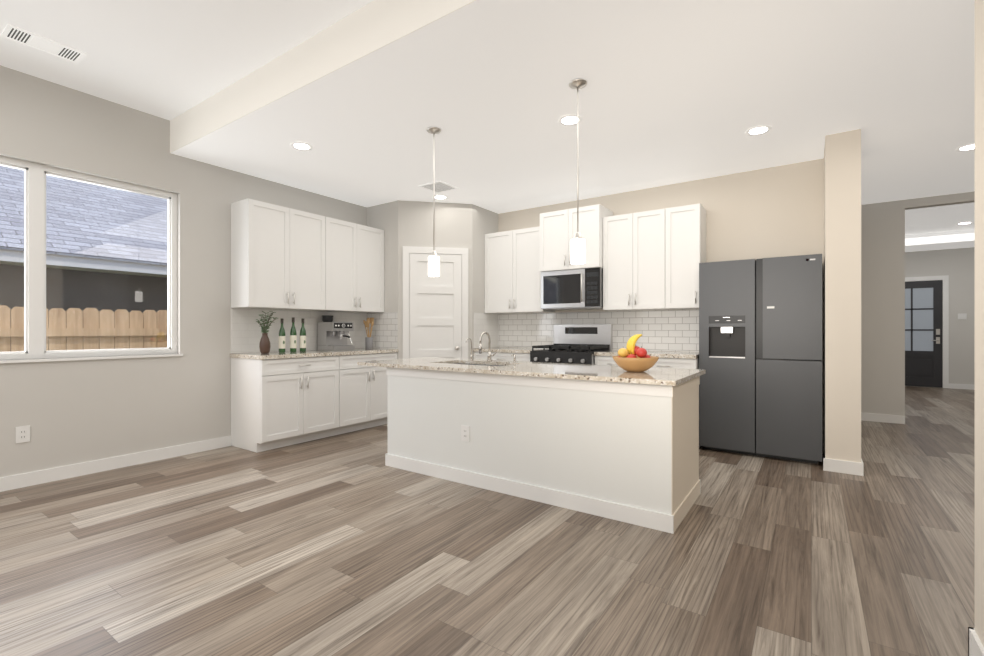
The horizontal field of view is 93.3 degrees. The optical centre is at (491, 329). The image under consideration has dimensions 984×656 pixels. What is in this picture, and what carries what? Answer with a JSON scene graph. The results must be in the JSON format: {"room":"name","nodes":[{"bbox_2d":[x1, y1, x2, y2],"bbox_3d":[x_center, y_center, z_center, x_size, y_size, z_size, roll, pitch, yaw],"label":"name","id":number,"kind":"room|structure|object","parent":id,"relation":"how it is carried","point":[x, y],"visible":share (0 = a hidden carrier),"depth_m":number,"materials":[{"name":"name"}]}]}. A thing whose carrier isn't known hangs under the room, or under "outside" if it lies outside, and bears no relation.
{"room":"kitchen","nodes":[
{"label":"kitchen","id":0,"kind":"room"},
{"bbox_2d":[0,65,366,477],"bbox_3d":[-3.538,-0.450,3.900,0.150,3.340,9.220,0,0,35],"label":"wall","id":1,"kind":"structure","parent":0,"point":[74,412],"depth_m":4.20,"materials":[{"name":"paint"}]},
{"bbox_2d":[15,425,29,442],"bbox_3d":[-3.641,0.810,3.607,0.008,0.125,0.080,0,0,35],"label":"outlet","id":2,"kind":"object","parent":1,"relation":"attached to","point":[22,433],"visible":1,"depth_m":3.60,"materials":[{"name":"white plastic"}]},
{"bbox_2d":[0,156,182,362],"bbox_3d":[-3.643,-0.539,3.717,0.155,1.582,2.040,0,0,35],"label":"window","id":3,"kind":"structure","parent":1,"relation":"in","point":[35,249],"depth_m":3.83,"materials":[{"name":"white"}]},
{"bbox_2d":[231,198,330,310],"bbox_3d":[-2.338,-0.785,5.203,0.350,1.100,0.967,0,0,35],"label":"upper cabinet","id":4,"kind":"object","parent":1,"relation":"attached to","point":[284,258],"depth_m":4.99,"materials":[{"name":"white wood"}]},
{"bbox_2d":[231,308,397,352],"bbox_3d":[-1.994,0.007,5.484,0.600,0.481,1.820,0,0,35],"label":"backsplash","id":5,"kind":"structure","parent":1,"relation":"attached to","point":[246,334],"depth_m":5.57,"materials":[{"name":"tile"}]},
{"bbox_2d":[315,218,383,312],"bbox_3d":[-1.856,-0.785,5.904,0.350,1.100,0.967,0,0,35],"label":"upper cabinet","id":6,"kind":"object","parent":1,"relation":"attached to","point":[357,250],"depth_m":5.82,"materials":[{"name":"white wood"}]},
{"bbox_2d":[0,383,983,655],"bbox_3d":[2.456,1.167,4.500,9.050,0.105,16.600,0,0,35],"label":"baseboard","id":7,"kind":"structure","parent":1,"relation":"attached to","point":[132,459],"depth_m":4.00,"materials":[{"name":"white wood"}]},
{"bbox_2d":[0,0,372,119],"bbox_3d":[-0.852,-2.060,-0.312,9.450,0.120,5.320,0,0,35],"label":"ceiling","id":8,"kind":"structure","parent":0,"point":[168,59],"depth_m":3.21,"materials":[{"name":"paint"}]},
{"bbox_2d":[0,24,86,63],"bbox_3d":[-3.135,-1.996,3.259,0.220,0.008,0.400,0,0,35],"label":"ceiling vent","id":9,"kind":"object","parent":8,"relation":"in","point":[36,42],"visible":0.96,"depth_m":3.25,"materials":[{"name":"white metal"}]},
{"bbox_2d":[367,200,497,358],"bbox_3d":[-0.788,-0.450,6.621,1.300,3.340,1.420,0,0,35],"label":"wall","id":10,"kind":"structure","parent":0,"point":[400,223],"depth_m":6.17,"materials":[{"name":"paint"}]},
{"bbox_2d":[403,246,467,358],"bbox_3d":[-0.741,0.064,6.133,0.626,2.307,0.626,0,0,35],"label":"pantry door","id":11,"kind":"structure","parent":10,"relation":"in","point":[439,317],"depth_m":6.13,"materials":[{"name":"white wood"}]},
{"bbox_2d":[437,364,456,367],"bbox_3d":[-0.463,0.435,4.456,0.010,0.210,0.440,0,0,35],"label":"backsplash","id":12,"kind":"structure","parent":0,"relation":"attached to","point":[438,365],"depth_m":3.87,"materials":[{"name":"beige stone"}]},
{"bbox_2d":[0,386,974,655],"bbox_3d":[2.456,1.270,4.500,9.650,0.100,17.200,0,0,35],"label":"floor","id":13,"kind":"structure","parent":0,"point":[348,544],"depth_m":2.46,"materials":[{"name":"brown wood"}]},
{"bbox_2d":[230,356,345,452],"bbox_3d":[-2.235,0.754,5.132,0.600,0.928,0.967,0,0,35],"label":"base cabinet","id":14,"kind":"object","parent":13,"relation":"on","point":[286,398],"depth_m":4.84,"materials":[{"name":"white wood"}]},
{"bbox_2d":[230,348,397,359],"bbox_3d":[-1.991,0.270,5.473,0.615,0.040,1.830,0,0,35],"label":"countertop","id":15,"kind":"structure","parent":14,"relation":"on","point":[359,351],"depth_m":4.99,"materials":[{"name":"beige stone"}]},
{"bbox_2d":[256,311,277,353],"bbox_3d":[-2.395,0.026,4.921,0.278,0.446,0.244,0,0,35],"label":"potted plant","id":16,"kind":"object","parent":15,"relation":"on","point":[264,345],"visible":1,"depth_m":4.90,"materials":[{"name":"brown"}]},
{"bbox_2d":[279,318,284,352],"bbox_3d":[-2.310,0.061,5.112,0.071,0.375,0.070,0,0,35],"label":"wine bottle","id":17,"kind":"object","parent":15,"relation":"on","point":[281,340],"visible":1,"depth_m":5.09,"materials":[{"name":"green glass"}]},
{"bbox_2d":[290,317,296,351],"bbox_3d":[-2.227,0.054,5.207,0.071,0.390,0.070,0,0,35],"label":"wine bottle","id":18,"kind":"object","parent":15,"relation":"on","point":[293,340],"visible":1,"depth_m":5.18,"materials":[{"name":"green glass"}]},
{"bbox_2d":[300,318,305,351],"bbox_3d":[-2.152,0.059,5.289,0.071,0.380,0.070,0,0,35],"label":"wine bottle","id":19,"kind":"object","parent":15,"relation":"on","point":[302,339],"visible":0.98,"depth_m":5.26,"materials":[{"name":"green glass"}]},
{"bbox_2d":[318,315,354,350],"bbox_3d":[-1.893,0.035,5.750,0.387,0.427,0.336,0,0,35],"label":"espresso machine","id":20,"kind":"object","parent":15,"relation":"on","point":[332,336],"visible":1,"depth_m":5.68,"materials":[{"name":"silver metal"}]},
{"bbox_2d":[363,318,373,348],"bbox_3d":[-1.619,0.042,6.132,0.135,0.414,0.146,0,0,35],"label":"utensil crock","id":21,"kind":"object","parent":15,"relation":"on","point":[368,342],"visible":1,"depth_m":6.09,"materials":[{"name":"grey ceramic"}]},
{"bbox_2d":[346,352,396,432],"bbox_3d":[-1.753,0.754,5.833,0.600,0.928,0.967,0,0,35],"label":"base cabinet","id":22,"kind":"object","parent":13,"relation":"on","point":[366,386],"depth_m":5.65,"materials":[{"name":"white wood"}]},
{"bbox_2d":[473,347,548,361],"bbox_3d":[0.293,0.734,6.231,0.921,0.968,0.634,0,0,35],"label":"base cabinet","id":23,"kind":"object","parent":13,"relation":"on","point":[506,353],"visible":0.25,"depth_m":6.00,"materials":[{"name":"white wood"}]},
{"bbox_2d":[385,372,699,533],"bbox_3d":[0.296,0.813,3.825,2.483,0.815,0.828,0,0,35],"label":"kitchen island","id":24,"kind":"object","parent":13,"relation":"on","point":[614,442],"depth_m":3.26,"materials":[{"name":"paint"}]},
{"bbox_2d":[387,360,700,395],"bbox_3d":[0.296,0.368,3.825,2.467,0.074,0.812,0,0,35],"label":"island countertop","id":25,"kind":"structure","parent":24,"relation":"on","point":[666,383],"depth_m":3.26,"materials":[{"name":"beige stone"}]},
{"bbox_2d":[612,334,658,371],"bbox_3d":[1.038,0.164,3.364,0.324,0.269,0.324,0,0,35],"label":"fruit bowl","id":26,"kind":"object","parent":25,"relation":"on","point":[628,359],"visible":1,"depth_m":3.28,"materials":[{"name":"brown wood"}]},
{"bbox_2d":[530,324,611,364],"bbox_3d":[0.967,0.569,5.698,0.784,1.278,0.729,0,0,35],"label":"range","id":27,"kind":"object","parent":13,"relation":"on","point":[578,344],"visible":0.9,"depth_m":5.76,"materials":[{"name":"silver metal"}]},
{"bbox_2d":[594,350,699,447],"bbox_3d":[1.771,0.734,5.215,1.078,0.968,0.634,0,0,35],"label":"base cabinet","id":28,"kind":"object","parent":13,"relation":"on","point":[682,360],"visible":0.21,"depth_m":4.86,"materials":[{"name":"white wood"}]},
{"bbox_2d":[699,254,821,463],"bbox_3d":[2.670,0.270,4.644,1.020,1.900,0.522,0,0,35],"label":"refrigerator","id":29,"kind":"object","parent":13,"relation":"on","point":[760,351],"visible":1,"depth_m":4.41,"materials":[{"name":"grey metal"}]},
{"bbox_2d":[457,364,520,367],"bbox_3d":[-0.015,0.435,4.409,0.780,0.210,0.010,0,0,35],"label":"sink","id":30,"kind":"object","parent":0,"relation":"attached to","point":[458,365],"depth_m":3.87,"materials":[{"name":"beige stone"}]},
{"bbox_2d":[170,0,974,251],"bbox_3d":[3.962,-1.905,6.691,9.450,0.430,11.684,0,0,35],"label":"ceiling","id":31,"kind":"structure","parent":0,"point":[361,100],"depth_m":3.47,"materials":[{"name":"paint"}]},
{"bbox_2d":[290,142,312,150],"bbox_3d":[-1.748,-1.686,4.271,0.200,0.006,0.200,0,0,35],"label":"recessed light","id":32,"kind":"object","parent":31,"relation":"in","point":[302,146],"visible":0.98,"depth_m":4.27,"materials":[{"name":"white plastic"}]},
{"bbox_2d":[426,127,441,276],"bbox_3d":[-0.491,-1.072,3.929,0.128,1.234,0.128,0,0,35],"label":"pendant light","id":33,"kind":"object","parent":31,"relation":"hanging from","point":[433,264],"visible":1,"depth_m":3.90,"materials":[{"name":"white glass"}]},
{"bbox_2d":[418,181,458,193],"bbox_3d":[-0.630,-1.686,5.493,0.340,0.008,0.340,0,0,35],"label":"ceiling vent","id":34,"kind":"object","parent":31,"relation":"in","point":[440,186],"visible":1,"depth_m":5.49,"materials":[{"name":"white metal"}]},
{"bbox_2d":[434,195,447,199],"bbox_3d":[-0.657,-1.686,5.912,0.200,0.006,0.200,0,0,35],"label":"recessed light","id":35,"kind":"object","parent":31,"relation":"in","point":[441,197],"visible":0.9,"depth_m":5.91,"materials":[{"name":"white plastic"}]},
{"bbox_2d":[558,114,582,125],"bbox_3d":[0.630,-1.686,3.741,0.200,0.006,0.200,0,0,35],"label":"recessed light","id":36,"kind":"object","parent":31,"relation":"in","point":[569,120],"visible":0.92,"depth_m":3.74,"materials":[{"name":"white plastic"}]},
{"bbox_2d":[568,79,586,264],"bbox_3d":[0.589,-1.072,3.187,0.128,1.234,0.128,0,0,35],"label":"pendant light","id":37,"kind":"object","parent":31,"relation":"hanging from","point":[577,249],"visible":1,"depth_m":3.16,"materials":[{"name":"white glass"}]},
{"bbox_2d":[745,125,771,135],"bbox_3d":[2.255,-1.686,3.935,0.200,0.006,0.200,0,0,35],"label":"recessed light","id":38,"kind":"object","parent":31,"relation":"in","point":[758,130],"visible":0.98,"depth_m":3.93,"materials":[{"name":"white plastic"}]},
{"bbox_2d":[956,222,972,224],"bbox_3d":[7.482,-1.686,7.356,0.200,0.006,0.200,0,0,35],"label":"recessed light","id":39,"kind":"object","parent":31,"relation":"in","point":[963,223],"visible":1,"depth_m":7.36,"materials":[{"name":"white plastic"}]},
{"bbox_2d":[955,143,974,151],"bbox_3d":[4.418,-1.686,4.292,0.200,0.006,0.200,0,0,35],"label":"recessed light","id":40,"kind":"object","parent":31,"relation":"in","point":[968,147],"visible":0.62,"depth_m":4.32,"materials":[{"name":"white plastic"}]},
{"bbox_2d":[498,158,823,453],"bbox_3d":[1.814,-0.450,5.645,4.095,3.340,0.120,0,0,35],"label":"wall","id":41,"kind":"structure","parent":0,"point":[776,211],"depth_m":4.94,"materials":[{"name":"paint"}]},
{"bbox_2d":[485,226,554,313],"bbox_3d":[0.363,-0.785,6.335,0.919,1.100,0.383,0,0,35],"label":"upper cabinet","id":42,"kind":"object","parent":41,"relation":"attached to","point":[512,273],"visible":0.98,"depth_m":6.20,"materials":[{"name":"white wood"}]},
{"bbox_2d":[540,204,612,271],"bbox_3d":[1.043,-1.103,5.807,0.790,0.735,0.483,0,0,35],"label":"upper cabinet","id":43,"kind":"object","parent":41,"relation":"attached to","point":[558,230],"visible":0.88,"depth_m":5.63,"materials":[{"name":"white wood"}]},
{"bbox_2d":[541,267,602,309],"bbox_3d":[1.048,-0.498,5.816,0.782,0.467,0.463,0,0,35],"label":"over-the-range microwave","id":44,"kind":"object","parent":43,"relation":"attached to","point":[577,289],"visible":0.98,"depth_m":5.64,"materials":[{"name":"silver metal"}]},
{"bbox_2d":[474,309,698,351],"bbox_3d":[1.075,0.007,5.716,2.794,0.481,0.600,0,0,35],"label":"backsplash","id":45,"kind":"structure","parent":41,"relation":"attached to","point":[669,330],"depth_m":5.78,"materials":[{"name":"tile"}]},
{"bbox_2d":[603,203,705,310],"bbox_3d":[1.839,-0.785,5.321,1.066,1.100,0.383,0,0,35],"label":"upper cabinet","id":46,"kind":"object","parent":41,"relation":"attached to","point":[652,259],"visible":0.98,"depth_m":5.16,"materials":[{"name":"white wood"}]},
{"bbox_2d":[824,129,860,462],"bbox_3d":[3.890,-0.450,5.268,0.245,3.340,3.150,0,0,35],"label":"wall","id":47,"kind":"structure","parent":0,"point":[842,295],"depth_m":3.97,"materials":[{"name":"paint"}]},
{"bbox_2d":[861,191,974,415],"bbox_3d":[6.356,-0.450,5.412,3.655,3.340,0.120,0,0,35],"label":"wall","id":48,"kind":"structure","parent":0,"point":[882,307],"depth_m":6.14,"materials":[{"name":"paint"}]},
{"bbox_2d":[905,229,974,248],"bbox_3d":[8.148,-1.595,8.020,3.655,0.190,0.450,0,0,35],"label":"beam","id":49,"kind":"structure","parent":0,"point":[948,238],"depth_m":8.06,"materials":[{"name":"paint"}]},
{"bbox_2d":[905,247,974,387],"bbox_3d":[9.425,-0.450,9.855,3.630,3.340,0.120,0,0,34],"label":"wall","id":50,"kind":"structure","parent":0,"point":[957,265],"depth_m":9.63,"materials":[{"name":"paint"}]},
{"bbox_2d":[905,275,948,387],"bbox_3d":[9.040,0.038,10.001,1.150,2.357,0.071,0,0,35],"label":"front door","id":51,"kind":"structure","parent":50,"relation":"in","point":[923,331],"depth_m":9.88,"materials":[{"name":"black wood"}]},
{"bbox_2d":[958,313,966,318],"bbox_3d":[9.700,-0.280,9.585,0.130,0.120,0.010,0,0,35],"label":"light switch","id":52,"kind":"object","parent":50,"relation":"attached to","point":[962,316],"visible":1,"depth_m":9.58,"materials":[{"name":"white plastic"}]},
{"bbox_2d":[975,0,983,645],"bbox_3d":[0.190,-0.450,-0.713,0.120,3.340,5.840,0,0,34],"label":"wall","id":53,"kind":"structure","parent":0,"point":[979,317],"depth_m":1.59,"materials":[{"name":"paint"}]},
{"label":"outside","id":54,"kind":"structure","parent":0,"visible":0},
{"bbox_3d":[-11.734,1.570,14.132,24.650,0.100,50.000,0,0,34],"label":"ground","id":55,"kind":"structure","parent":54,"visible":0},
{"bbox_2d":[0,305,166,351],"bbox_3d":[-4.803,0.629,5.141,0.060,1.782,15.032,0,0,35],"label":"fence","id":56,"kind":"object","parent":55,"relation":"on","point":[109,324],"depth_m":5.38,"materials":[{"name":"brown wood"}]},
{"bbox_2d":[0,166,166,350],"bbox_3d":[-8.320,-1.510,8.145,6.460,6.060,24.600,0,0,35],"label":"house","id":57,"kind":"structure","parent":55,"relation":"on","point":[119,246],"depth_m":7.05,"materials":[{"name":"grey"}]}
]}

